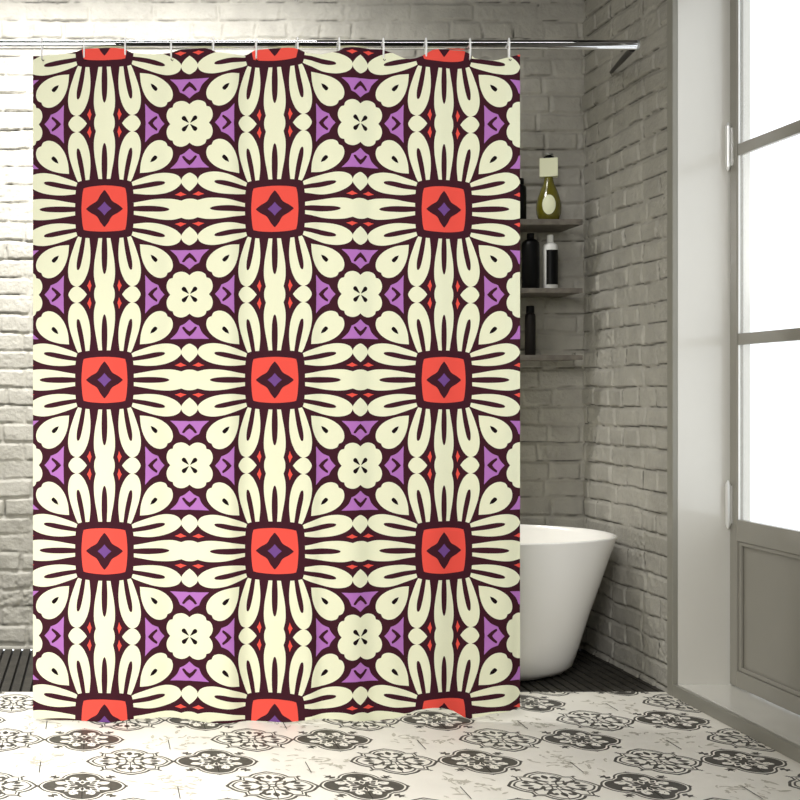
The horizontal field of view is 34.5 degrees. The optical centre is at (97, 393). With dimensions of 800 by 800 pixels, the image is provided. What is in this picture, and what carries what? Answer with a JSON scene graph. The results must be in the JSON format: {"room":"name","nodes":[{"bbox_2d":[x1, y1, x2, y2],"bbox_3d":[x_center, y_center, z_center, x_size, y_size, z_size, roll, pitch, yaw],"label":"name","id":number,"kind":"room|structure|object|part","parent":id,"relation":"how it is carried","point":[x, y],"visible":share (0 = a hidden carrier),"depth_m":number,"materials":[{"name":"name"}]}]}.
{"room":"bathroom","nodes":[
{"label":"bathroom","id":0,"kind":"room"},
{"bbox_2d":[0,0,584,648],"bbox_3d":[0.501,-0.400,5.396,3.303,3.050,0.022,0,0,0],"label":"wall","id":1,"kind":"structure","parent":0,"point":[552,423],"depth_m":5.39,"materials":[{"name":"brick"}]},
{"bbox_2d":[520,219,582,232],"bbox_3d":[1.650,-0.725,5.268,0.780,0.023,0.262,0,0,0],"label":"wall shelf","id":2,"kind":"object","parent":1,"relation":"attached to","point":[526,225],"visible":0.4,"depth_m":5.14,"materials":[{"name":"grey wood"}]},
{"bbox_2d":[520,178,525,218],"bbox_3d":[1.781,-0.826,5.200,0.080,0.179,0.080,0,0,0],"label":"toiletry bottle","id":3,"kind":"object","parent":2,"relation":"on","point":[522,186],"visible":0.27,"depth_m":5.16,"materials":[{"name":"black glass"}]},
{"bbox_2d":[536,153,561,218],"bbox_3d":[1.918,-0.881,5.200,0.104,0.290,0.104,0,0,19],"label":"perfume bottle","id":4,"kind":"object","parent":2,"relation":"on","point":[548,204],"visible":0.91,"depth_m":5.17,"materials":[{"name":"green glass"}]},
{"bbox_2d":[520,288,582,297],"bbox_3d":[1.650,-0.436,5.268,0.780,0.020,0.262,0,0,0],"label":"wall shelf","id":5,"kind":"object","parent":1,"relation":"attached to","point":[524,292],"visible":0.34,"depth_m":5.14,"materials":[{"name":"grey wood"}]},
{"bbox_2d":[522,233,539,287],"bbox_3d":[1.841,-0.565,5.200,0.073,0.237,0.073,0,0,0],"label":"toiletry bottle","id":6,"kind":"object","parent":5,"relation":"on","point":[530,246],"visible":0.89,"depth_m":5.17,"materials":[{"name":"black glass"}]},
{"bbox_2d":[543,235,557,287],"bbox_3d":[1.924,-0.561,5.200,0.061,0.231,0.062,0,0,0],"label":"toiletry bottle","id":7,"kind":"object","parent":5,"relation":"on","point":[550,249],"visible":0.92,"depth_m":5.17,"materials":[{"name":"white plastic"}]},
{"bbox_2d":[520,355,582,360],"bbox_3d":[1.650,-0.154,5.268,0.780,0.020,0.262,0,0,0],"label":"wall shelf","id":8,"kind":"object","parent":1,"relation":"attached to","point":[522,357],"visible":0.37,"depth_m":5.14,"materials":[{"name":"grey wood"}]},
{"bbox_2d":[525,306,535,354],"bbox_3d":[1.839,-0.270,5.200,0.044,0.211,0.044,0,0,0],"label":"toiletry bottle","id":9,"kind":"object","parent":8,"relation":"on","point":[530,318],"visible":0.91,"depth_m":5.18,"materials":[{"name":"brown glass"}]},
{"bbox_2d":[0,649,799,799],"bbox_3d":[0.271,1.144,2.301,3.943,0.042,6.203,0,0,0],"label":"floor","id":10,"kind":"structure","parent":0,"point":[554,745],"depth_m":3.81,"materials":[{"name":"tile"}]},
{"bbox_2d":[520,524,616,681],"bbox_3d":[1.245,0.845,4.985,1.688,0.560,0.810,0,0,0],"label":"bathtub","id":11,"kind":"object","parent":10,"relation":"on","point":[562,569],"visible":0.21,"depth_m":4.71,"materials":[{"name":"white ceramic"}]},
{"bbox_2d":[582,0,667,691],"bbox_3d":[2.142,-0.400,4.987,0.024,3.050,0.825,0,0,0],"label":"wall","id":12,"kind":"structure","parent":0,"point":[624,393],"depth_m":4.93,"materials":[{"name":"brick"}]},
{"bbox_2d":[673,685,799,762],"bbox_3d":[2.144,1.102,3.670,0.019,0.046,1.740,0,0,0],"label":"trim","id":13,"kind":"structure","parent":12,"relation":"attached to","point":[789,749],"depth_m":4.07,"materials":[{"name":"grey paint"}]},
{"bbox_3d":[-1.750,-0.525,2.303,0.100,3.300,6.206,0,0,0],"label":"wall","id":14,"kind":"structure","parent":0,"visible":0},
{"bbox_2d":[0,40,639,73],"bbox_3d":[0.222,-1.263,4.640,3.845,0.169,0.914,0,0,0],"label":"curtain rod","id":15,"kind":"object","parent":14,"relation":"attached to","point":[630,46],"visible":1,"depth_m":4.19,"materials":[{"name":"silver metal"}]},
{"bbox_2d":[41,38,43,60],"bbox_3d":[-0.190,-1.181,4.199,0.011,0.083,0.051,0,0,-2],"label":"curtain ring","id":16,"kind":"object","parent":15,"relation":"hanging from","point":[41,38],"visible":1,"depth_m":4.18,"materials":[{"name":"white plastic"}]},
{"bbox_2d":[33,47,519,722],"bbox_3d":[0.614,-0.030,4.180,1.674,2.302,0.053,0,0,0],"label":"shower curtain","id":17,"kind":"object","parent":16,"relation":"hanging from","point":[276,296],"visible":1,"depth_m":4.18,"materials":[{"name":"multicoloured fabric"}]},
{"bbox_2d":[83,38,85,60],"bbox_3d":[-0.046,-1.181,4.196,0.011,0.083,0.051,0,0,-1],"label":"curtain ring","id":18,"kind":"object","parent":15,"relation":"hanging from","point":[83,38],"visible":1,"depth_m":4.17,"materials":[{"name":"white plastic"}]},
{"bbox_2d":[124,38,125,54],"bbox_3d":[0.095,-1.181,4.193,0.011,0.083,0.051,0,0,1],"label":"curtain ring","id":19,"kind":"object","parent":15,"relation":"hanging from","point":[124,38],"visible":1,"depth_m":4.17,"materials":[{"name":"white plastic"}]},
{"bbox_2d":[170,38,172,60],"bbox_3d":[0.253,-1.181,4.197,0.011,0.083,0.051,0,0,3],"label":"curtain ring","id":20,"kind":"object","parent":15,"relation":"hanging from","point":[170,38],"visible":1,"depth_m":4.18,"materials":[{"name":"white plastic"}]},
{"bbox_2d":[255,38,257,60],"bbox_3d":[0.545,-1.181,4.197,0.011,0.083,0.051,0,0,6],"label":"curtain ring","id":21,"kind":"object","parent":15,"relation":"hanging from","point":[255,38],"visible":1,"depth_m":4.18,"materials":[{"name":"white plastic"}]},
{"bbox_2d":[382,38,385,60],"bbox_3d":[0.982,-1.181,4.195,0.011,0.083,0.051,0,0,10],"label":"curtain ring","id":22,"kind":"object","parent":15,"relation":"hanging from","point":[382,38],"visible":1,"depth_m":4.17,"materials":[{"name":"white plastic"}]},
{"bbox_2d":[425,38,427,60],"bbox_3d":[1.128,-1.181,4.193,0.011,0.083,0.051,0,0,12],"label":"curtain ring","id":23,"kind":"object","parent":15,"relation":"hanging from","point":[425,38],"visible":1,"depth_m":4.17,"materials":[{"name":"white plastic"}]},
{"bbox_2d":[469,38,471,60],"bbox_3d":[1.281,-1.181,4.200,0.011,0.083,0.051,0,0,13],"label":"curtain ring","id":24,"kind":"object","parent":15,"relation":"hanging from","point":[469,38],"visible":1,"depth_m":4.18,"materials":[{"name":"white plastic"}]},
{"bbox_2d":[507,38,511,60],"bbox_3d":[1.413,-1.181,4.195,0.011,0.083,0.051,0,0,15],"label":"curtain ring","id":25,"kind":"object","parent":15,"relation":"hanging from","point":[508,50],"visible":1,"depth_m":4.18,"materials":[{"name":"white plastic"}]},
{"bbox_3d":[2.299,-0.525,4.996,0.288,3.300,0.819,0,0,0],"label":"wall","id":26,"kind":"structure","parent":0,"visible":0},
{"bbox_2d":[667,0,677,695],"bbox_3d":[2.144,-0.275,4.563,0.019,2.800,0.044,0,0,0],"label":"trim","id":27,"kind":"structure","parent":26,"relation":"attached to","point":[672,5],"depth_m":4.55,"materials":[{"name":"grey paint"}]},
{"bbox_2d":[678,0,749,684],"bbox_3d":[2.289,-0.275,4.562,0.268,2.800,0.045,0,0,0],"label":"trim","id":28,"kind":"structure","parent":26,"relation":"attached to","point":[703,25],"depth_m":4.54,"materials":[{"name":"paint"}]},
{"bbox_2d":[725,0,799,714],"bbox_3d":[2.354,-0.290,4.104,0.055,2.730,0.859,0,0,-1],"label":"door","id":29,"kind":"structure","parent":26,"relation":"in","point":[764,558],"depth_m":4.42,"materials":[{"name":"paint"}]},
{"bbox_3d":[2.355,0.500,4.104,0.022,0.080,0.761,0,0,0],"label":"rail","id":30,"kind":"part","parent":29,"relation":"part of","materials":[{"name":"paint"}]},
{"bbox_3d":[2.355,1.046,4.104,0.022,0.059,0.761,0,0,0],"label":"rail","id":31,"kind":"part","parent":29,"relation":"part of","materials":[{"name":"paint"}]},
{"bbox_3d":[2.357,-0.896,4.104,0.018,0.043,0.761,0,0,0],"label":"rail","id":32,"kind":"part","parent":29,"relation":"part of","materials":[{"name":"paint"}]},
{"bbox_3d":[2.357,-0.201,4.104,0.018,0.042,0.761,0,0,0],"label":"rail","id":33,"kind":"part","parent":29,"relation":"part of","materials":[{"name":"paint"}]},
{"bbox_3d":[2.356,0.778,4.104,0.012,0.476,0.761,0,0,0],"label":"panel moulding","id":34,"kind":"part","parent":29,"relation":"part of","materials":[{"name":"paint"}]},
{"bbox_3d":[2.370,0.778,4.104,0.016,0.476,0.761,0,0,0],"label":"panel","id":35,"kind":"part","parent":29,"relation":"part of","materials":[{"name":"paint"}]},
{"bbox_3d":[2.293,-0.525,1.000,0.300,3.300,3.600,0,0,0],"label":"wall","id":36,"kind":"structure","parent":0,"visible":0},
{"bbox_2d":[679,685,799,745],"bbox_3d":[2.299,1.102,3.670,0.288,0.046,1.740,0,0,0],"label":"window sill","id":37,"kind":"structure","parent":36,"relation":"attached to","point":[774,718],"depth_m":4.19,"materials":[{"name":"paint"}]}
]}

